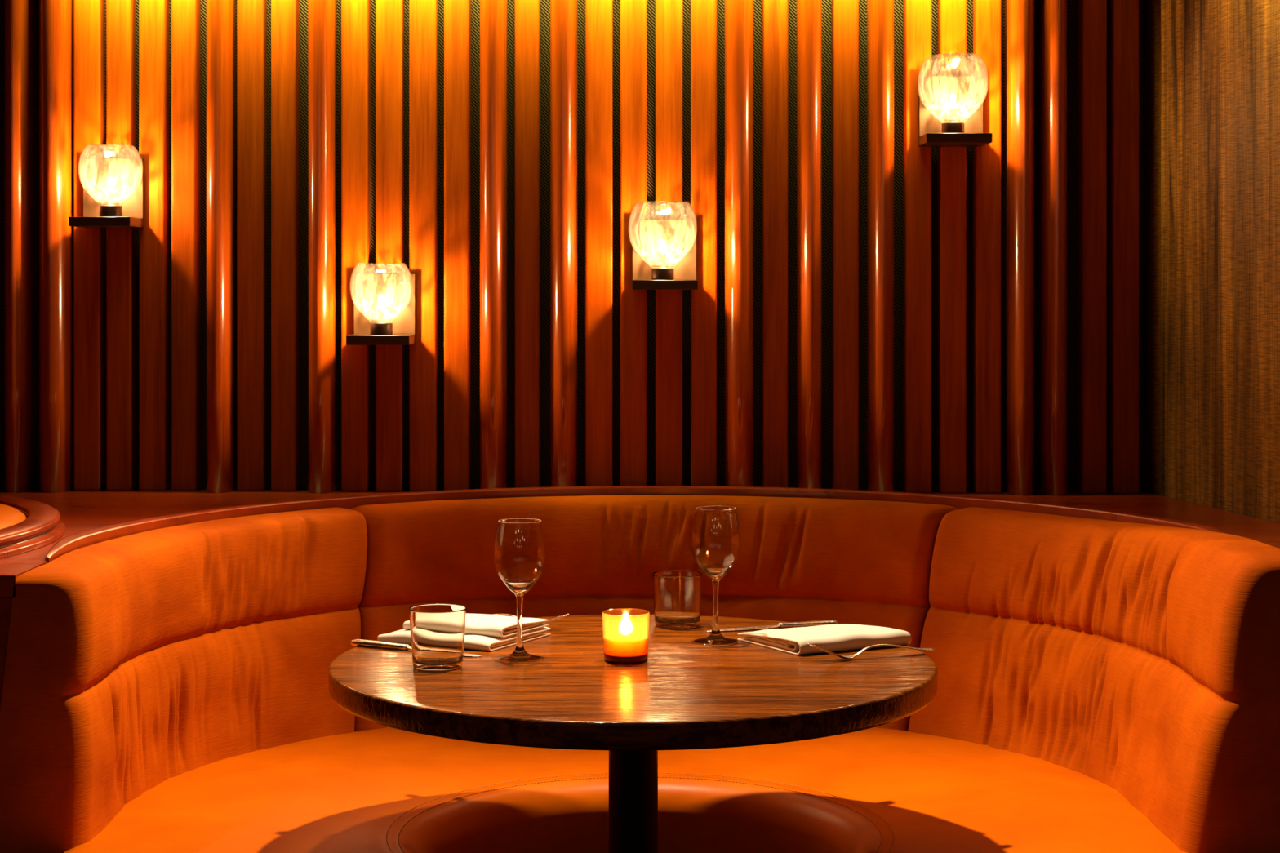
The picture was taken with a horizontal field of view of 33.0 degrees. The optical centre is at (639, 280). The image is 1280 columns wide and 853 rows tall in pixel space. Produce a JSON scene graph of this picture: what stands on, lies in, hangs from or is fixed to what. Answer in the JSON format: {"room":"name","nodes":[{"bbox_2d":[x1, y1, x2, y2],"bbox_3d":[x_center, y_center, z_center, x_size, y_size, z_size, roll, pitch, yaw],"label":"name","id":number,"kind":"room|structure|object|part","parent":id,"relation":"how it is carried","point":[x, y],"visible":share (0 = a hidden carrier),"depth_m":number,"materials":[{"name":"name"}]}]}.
{"room":"restaurant","nodes":[
{"label":"restaurant","id":0,"kind":"room"},
{"bbox_2d":[0,0,1142,496],"bbox_3d":[-0.404,-0.045,4.531,2.899,2.700,0.189,0,0,2],"label":"wall","id":1,"kind":"structure","parent":0,"point":[872,308],"depth_m":4.47,"materials":[{"name":"brown wood"}]},
{"bbox_3d":[-1.298,-0.228,4.510,0.053,1.335,0.090,0,0,0],"label":"half round moulding","id":2,"kind":"part","parent":1,"relation":"part of","materials":[{"name":"brown wood"}]},
{"bbox_3d":[-1.221,-0.228,4.508,0.065,1.335,0.090,0,0,0],"label":"half round moulding","id":3,"kind":"part","parent":1,"relation":"part of","materials":[{"name":"brown wood"}]},
{"bbox_2d":[68,144,144,227],"bbox_3d":[-1.091,-0.194,4.438,0.135,0.170,0.130,0,0,0],"label":"wall sconce","id":4,"kind":"object","parent":1,"relation":"attached to","point":[113,188],"visible":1,"depth_m":4.49,"materials":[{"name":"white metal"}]},
{"bbox_2d":[68,217,144,227],"bbox_3d":[-1.096,-0.119,4.440,0.125,0.019,0.128,0,0,0],"label":"shelf","id":5,"kind":"object","parent":4,"relation":"attached to","point":[84,222],"depth_m":4.38,"materials":[{"name":"brown metal"}]},
{"bbox_3d":[-1.088,-0.216,4.438,0.129,0.126,0.129,0,0,0],"label":"lamp shade","id":6,"kind":"part","parent":4,"relation":"part of","materials":[{"name":"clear glass"}]},
{"bbox_3d":[-1.088,-0.197,4.438,0.011,0.028,0.011,0,0,0],"label":"bulb","id":7,"kind":"part","parent":4,"relation":"part of","materials":[{"name":"white glass"}]},
{"bbox_2d":[107,191,113,199],"bbox_3d":[-1.088,-0.173,4.438,0.012,0.019,0.012,0,0,0],"label":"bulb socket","id":8,"kind":"object","parent":4,"relation":"attached to","point":[109,194],"depth_m":4.43,"materials":[{"name":"white metal"}]},
{"bbox_3d":[-0.876,-0.228,4.497,0.054,1.335,0.090,0,0,0],"label":"half round moulding","id":9,"kind":"part","parent":1,"relation":"part of","materials":[{"name":"brown wood"}]},
{"bbox_3d":[-0.663,-0.228,4.491,0.056,1.335,0.090,0,0,0],"label":"half round moulding","id":10,"kind":"part","parent":1,"relation":"part of","materials":[{"name":"brown wood"}]},
{"bbox_2d":[346,262,415,345],"bbox_3d":[-0.529,0.047,4.421,0.128,0.168,0.130,0,0,0],"label":"wall sconce","id":11,"kind":"object","parent":1,"relation":"attached to","point":[384,304],"visible":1,"depth_m":4.47,"materials":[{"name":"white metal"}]},
{"bbox_2d":[346,333,415,345],"bbox_3d":[-0.529,0.122,4.422,0.127,0.019,0.128,0,0,0],"label":"shelf","id":12,"kind":"object","parent":11,"relation":"attached to","point":[356,339],"depth_m":4.36,"materials":[{"name":"brown metal"}]},
{"bbox_3d":[-0.529,0.025,4.420,0.128,0.124,0.128,0,0,0],"label":"lamp shade","id":13,"kind":"part","parent":11,"relation":"part of","materials":[{"name":"clear glass"}]},
{"bbox_3d":[-0.529,0.044,4.420,0.011,0.028,0.011,0,0,0],"label":"bulb","id":14,"kind":"part","parent":11,"relation":"part of","materials":[{"name":"white glass"}]},
{"bbox_2d":[378,308,384,317],"bbox_3d":[-0.529,0.067,4.420,0.012,0.019,0.012,0,0,0],"label":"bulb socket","id":15,"kind":"object","parent":11,"relation":"attached to","point":[381,310],"depth_m":4.42,"materials":[{"name":"white metal"}]},
{"bbox_3d":[-0.305,-0.228,4.480,0.056,1.335,0.090,0,0,0],"label":"half round moulding","id":16,"kind":"part","parent":1,"relation":"part of","materials":[{"name":"brown wood"}]},
{"bbox_3d":[-0.158,-0.228,4.476,0.056,1.335,0.090,0,0,0],"label":"half round moulding","id":17,"kind":"part","parent":1,"relation":"part of","materials":[{"name":"brown wood"}]},
{"bbox_2d":[628,200,697,289],"bbox_3d":[0.046,-0.071,4.402,0.140,0.180,0.140,0,0,0],"label":"wall sconce","id":18,"kind":"object","parent":1,"relation":"attached to","point":[664,250],"visible":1,"depth_m":4.45,"materials":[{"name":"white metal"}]},
{"bbox_3d":[0.046,-0.069,4.402,0.011,0.028,0.011,0,0,0],"label":"bulb","id":19,"kind":"part","parent":18,"relation":"part of","materials":[{"name":"white glass"}]},
{"bbox_2d":[659,253,665,262],"bbox_3d":[0.046,-0.045,4.402,0.012,0.019,0.012,0,0,0],"label":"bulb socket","id":20,"kind":"object","parent":18,"relation":"attached to","point":[663,259],"depth_m":4.40,"materials":[{"name":"white metal"}]},
{"bbox_2d":[631,280,697,289],"bbox_3d":[0.050,0.009,4.404,0.132,0.019,0.128,0,0,0],"label":"shelf","id":21,"kind":"object","parent":18,"relation":"attached to","point":[636,284],"depth_m":4.34,"materials":[{"name":"brown metal"}]},
{"bbox_3d":[0.206,-0.228,4.465,0.060,1.335,0.090,0,0,0],"label":"half round moulding","id":22,"kind":"part","parent":1,"relation":"part of","materials":[{"name":"brown wood"}]},
{"bbox_3d":[0.351,-0.228,4.460,0.051,1.335,0.090,0,0,0],"label":"half round moulding","id":23,"kind":"part","parent":1,"relation":"part of","materials":[{"name":"brown wood"}]},
{"bbox_3d":[0.498,-0.228,4.456,0.053,1.335,0.090,0,0,0],"label":"half round moulding","id":24,"kind":"part","parent":1,"relation":"part of","materials":[{"name":"brown wood"}]},
{"bbox_2d":[917,52,991,146],"bbox_3d":[0.635,-0.367,4.384,0.146,0.184,0.146,0,0,0],"label":"wall sconce","id":25,"kind":"object","parent":1,"relation":"attached to","point":[950,108],"visible":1,"depth_m":4.44,"materials":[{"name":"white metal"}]},
{"bbox_3d":[0.636,-0.363,4.384,0.011,0.028,0.011,0,0,0],"label":"bulb","id":26,"kind":"part","parent":25,"relation":"part of","materials":[{"name":"white glass"}]},
{"bbox_2d":[950,108,955,117],"bbox_3d":[0.635,-0.340,4.384,0.012,0.019,0.012,0,0,0],"label":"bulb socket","id":27,"kind":"object","parent":25,"relation":"attached to","point":[953,116],"depth_m":4.38,"materials":[{"name":"white metal"}]},
{"bbox_2d":[918,133,991,146],"bbox_3d":[0.640,-0.285,4.386,0.131,0.019,0.128,0,0,0],"label":"shelf","id":28,"kind":"object","parent":25,"relation":"attached to","point":[924,139],"depth_m":4.32,"materials":[{"name":"brown metal"}]},
{"bbox_3d":[0.785,-0.228,4.447,0.055,1.335,0.090,0,0,0],"label":"half round moulding","id":29,"kind":"part","parent":1,"relation":"part of","materials":[{"name":"brown wood"}]},
{"bbox_3d":[0.853,-0.228,4.445,0.053,1.335,0.090,0,0,0],"label":"half round moulding","id":30,"kind":"part","parent":1,"relation":"part of","materials":[{"name":"brown wood"}]},
{"bbox_2d":[1142,0,1279,524],"bbox_3d":[1.187,-0.045,3.957,0.080,2.700,1.319,0,0,-10],"label":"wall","id":31,"kind":"structure","parent":0,"point":[1211,68],"depth_m":4.18,"materials":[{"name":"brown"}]},
{"bbox_3d":[-0.200,1.335,2.000,3.400,0.060,5.600,0,0,0],"label":"floor","id":32,"kind":"structure","parent":0,"visible":0},
{"bbox_2d":[328,614,937,852],"bbox_3d":[-0.010,0.935,3.200,0.895,0.741,0.895,0,0,0],"label":"round table","id":33,"kind":"object","parent":32,"relation":"on","point":[686,695],"visible":0.73,"depth_m":2.98,"materials":[{"name":"brown wood"}]},
{"bbox_2d":[350,639,481,656],"bbox_3d":[-0.342,0.559,3.282,0.232,0.009,0.023,0,0,28],"label":"table knife","id":34,"kind":"object","parent":33,"relation":"on","point":[360,642],"visible":0.82,"depth_m":3.30,"materials":[{"name":"silver metal"}]},
{"bbox_3d":[-0.399,0.559,3.312,0.103,0.009,0.021,0,0,28],"label":"handle","id":35,"kind":"part","parent":34,"relation":"part of","materials":[{"name":"silver metal"}]},
{"bbox_3d":[-0.297,0.560,3.258,0.130,0.006,0.023,0,0,29],"label":"blade","id":36,"kind":"part","parent":34,"relation":"part of","materials":[{"name":"silver metal"}]},
{"bbox_2d":[408,603,466,671],"bbox_3d":[-0.295,0.521,3.148,0.084,0.086,0.084,0,0,0],"label":"water tumbler","id":37,"kind":"object","parent":33,"relation":"on","point":[437,630],"visible":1,"depth_m":3.12,"materials":[{"name":"clear glass"}]},
{"bbox_2d":[377,613,550,651],"bbox_3d":[-0.275,0.547,3.392,0.211,0.034,0.178,0,0,25],"label":"cloth napkin","id":38,"kind":"object","parent":33,"relation":"on","point":[483,632],"visible":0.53,"depth_m":3.34,"materials":[{"name":"beige fabric"}]},
{"bbox_2d":[493,518,545,663],"bbox_3d":[-0.179,0.461,3.213,0.077,0.206,0.077,0,0,0],"label":"wine glass","id":39,"kind":"object","parent":33,"relation":"on","point":[519,587],"visible":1,"depth_m":3.21,"materials":[{"name":"clear glass"}]},
{"bbox_2d":[494,613,568,624],"bbox_3d":[-0.208,0.551,3.518,0.202,0.026,0.025,0,0,27],"label":"fork","id":40,"kind":"object","parent":33,"relation":"on","point":[508,615],"visible":0.49,"depth_m":3.48,"materials":[{"name":"silver metal"}]},
{"bbox_3d":[-0.227,0.554,3.528,0.160,0.018,0.025,0,0,27],"label":"handle","id":41,"kind":"part","parent":40,"relation":"part of","materials":[{"name":"silver metal"}]},
{"bbox_2d":[602,608,649,663],"bbox_3d":[-0.021,0.528,3.204,0.070,0.072,0.070,0,0,0],"label":"candle holder","id":42,"kind":"object","parent":33,"relation":"on","point":[625,630],"visible":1,"depth_m":3.18,"materials":[{"name":"orange glass"}]},
{"bbox_3d":[-0.021,0.559,3.204,0.065,0.011,0.065,0,0,0],"label":"glass","id":43,"kind":"part","parent":42,"relation":"part of","materials":[{"name":"brown glass"}]},
{"bbox_2d":[652,569,702,628],"bbox_3d":[0.061,0.521,3.524,0.082,0.085,0.082,0,0,0],"label":"water tumbler","id":44,"kind":"object","parent":33,"relation":"on","point":[677,593],"visible":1,"depth_m":3.49,"materials":[{"name":"clear glass"}]},
{"bbox_2d":[691,506,740,646],"bbox_3d":[0.118,0.459,3.362,0.077,0.209,0.077,0,0,11],"label":"wine glass","id":45,"kind":"object","parent":33,"relation":"on","point":[715,572],"visible":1,"depth_m":3.35,"materials":[{"name":"clear glass"}]},
{"bbox_2d":[705,620,838,631],"bbox_3d":[0.213,0.559,3.492,0.225,0.009,0.023,0,0,-15],"label":"table knife","id":46,"kind":"object","parent":33,"relation":"on","point":[805,624],"visible":0.89,"depth_m":3.49,"materials":[{"name":"silver metal"}]},
{"bbox_3d":[0.165,0.560,3.479,0.126,0.006,0.023,0,0,-14],"label":"blade","id":47,"kind":"part","parent":46,"relation":"part of","materials":[{"name":"silver metal"}]},
{"bbox_3d":[0.273,0.559,3.509,0.100,0.009,0.021,0,0,-15],"label":"handle","id":48,"kind":"part","parent":46,"relation":"part of","materials":[{"name":"silver metal"}]},
{"bbox_2d":[737,624,911,655],"bbox_3d":[0.286,0.551,3.354,0.211,0.025,0.171,0,0,-27],"label":"cloth napkin","id":49,"kind":"object","parent":33,"relation":"on","point":[831,637],"visible":0.98,"depth_m":3.30,"materials":[{"name":"beige fabric"}]},
{"bbox_2d":[807,643,934,658],"bbox_3d":[0.348,0.551,3.225,0.206,0.026,0.025,0,0,-21],"label":"fork","id":50,"kind":"object","parent":33,"relation":"on","point":[852,656],"visible":1,"depth_m":3.22,"materials":[{"name":"silver metal"}]},
{"bbox_2d":[0,495,1279,852],"bbox_3d":[0.007,0.858,3.670,1.965,0.894,1.461,0,0,0],"label":"booth seat","id":51,"kind":"object","parent":32,"relation":"on","point":[1104,686],"visible":0.83,"depth_m":3.68,"materials":[{"name":"leather"}]},
{"bbox_2d":[0,506,367,852],"bbox_3d":[-0.769,0.657,3.702,0.222,0.436,1.056,0,0,20],"label":"backrest cushion","id":52,"kind":"object","parent":51,"relation":"on","point":[170,685],"depth_m":3.59,"materials":[{"name":"leather"}]},
{"bbox_3d":[-0.015,0.959,3.588,1.714,0.252,1.297,0,0,0],"label":"seat","id":53,"kind":"part","parent":51,"relation":"part of","materials":[{"name":"leather"}]},
{"bbox_2d":[351,495,957,732],"bbox_3d":[0.005,0.657,4.222,1.234,0.436,0.358,0,0,0],"label":"backrest cushion","id":54,"kind":"object","parent":51,"relation":"on","point":[888,564],"depth_m":4.22,"materials":[{"name":"leather"}]},
{"bbox_2d":[907,506,1279,852],"bbox_3d":[0.787,0.643,3.676,0.311,0.465,1.088,0,0,-19],"label":"backrest cushion","id":55,"kind":"object","parent":51,"relation":"on","point":[1107,686],"depth_m":3.60,"materials":[{"name":"leather"}]},
{"bbox_2d":[0,485,1279,709],"bbox_3d":[-0.289,0.864,3.890,3.123,0.883,1.350,0,0,0],"label":"wooden ledge","id":56,"kind":"object","parent":32,"relation":"on","point":[89,517],"visible":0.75,"depth_m":4.19,"materials":[{"name":"brown wood"}]},
{"bbox_3d":[-1.389,0.889,3.229,0.917,0.832,0.024,0,0,0],"label":"panel","id":57,"kind":"part","parent":56,"relation":"part of","materials":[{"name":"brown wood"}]},
{"bbox_2d":[0,494,65,558],"bbox_3d":[-1.665,0.421,3.600,1.366,0.037,1.366,0,0,0],"label":"rim","id":58,"kind":"object","parent":56,"relation":"on","point":[26,525],"visible":1,"depth_m":3.63,"materials":[{"name":"brown wood"}]},
{"bbox_3d":[0.019,0.435,3.909,1.937,0.026,1.057,0,0,0],"label":"edge trim","id":59,"kind":"part","parent":56,"relation":"part of","materials":[{"name":"brown wood"}]}
]}

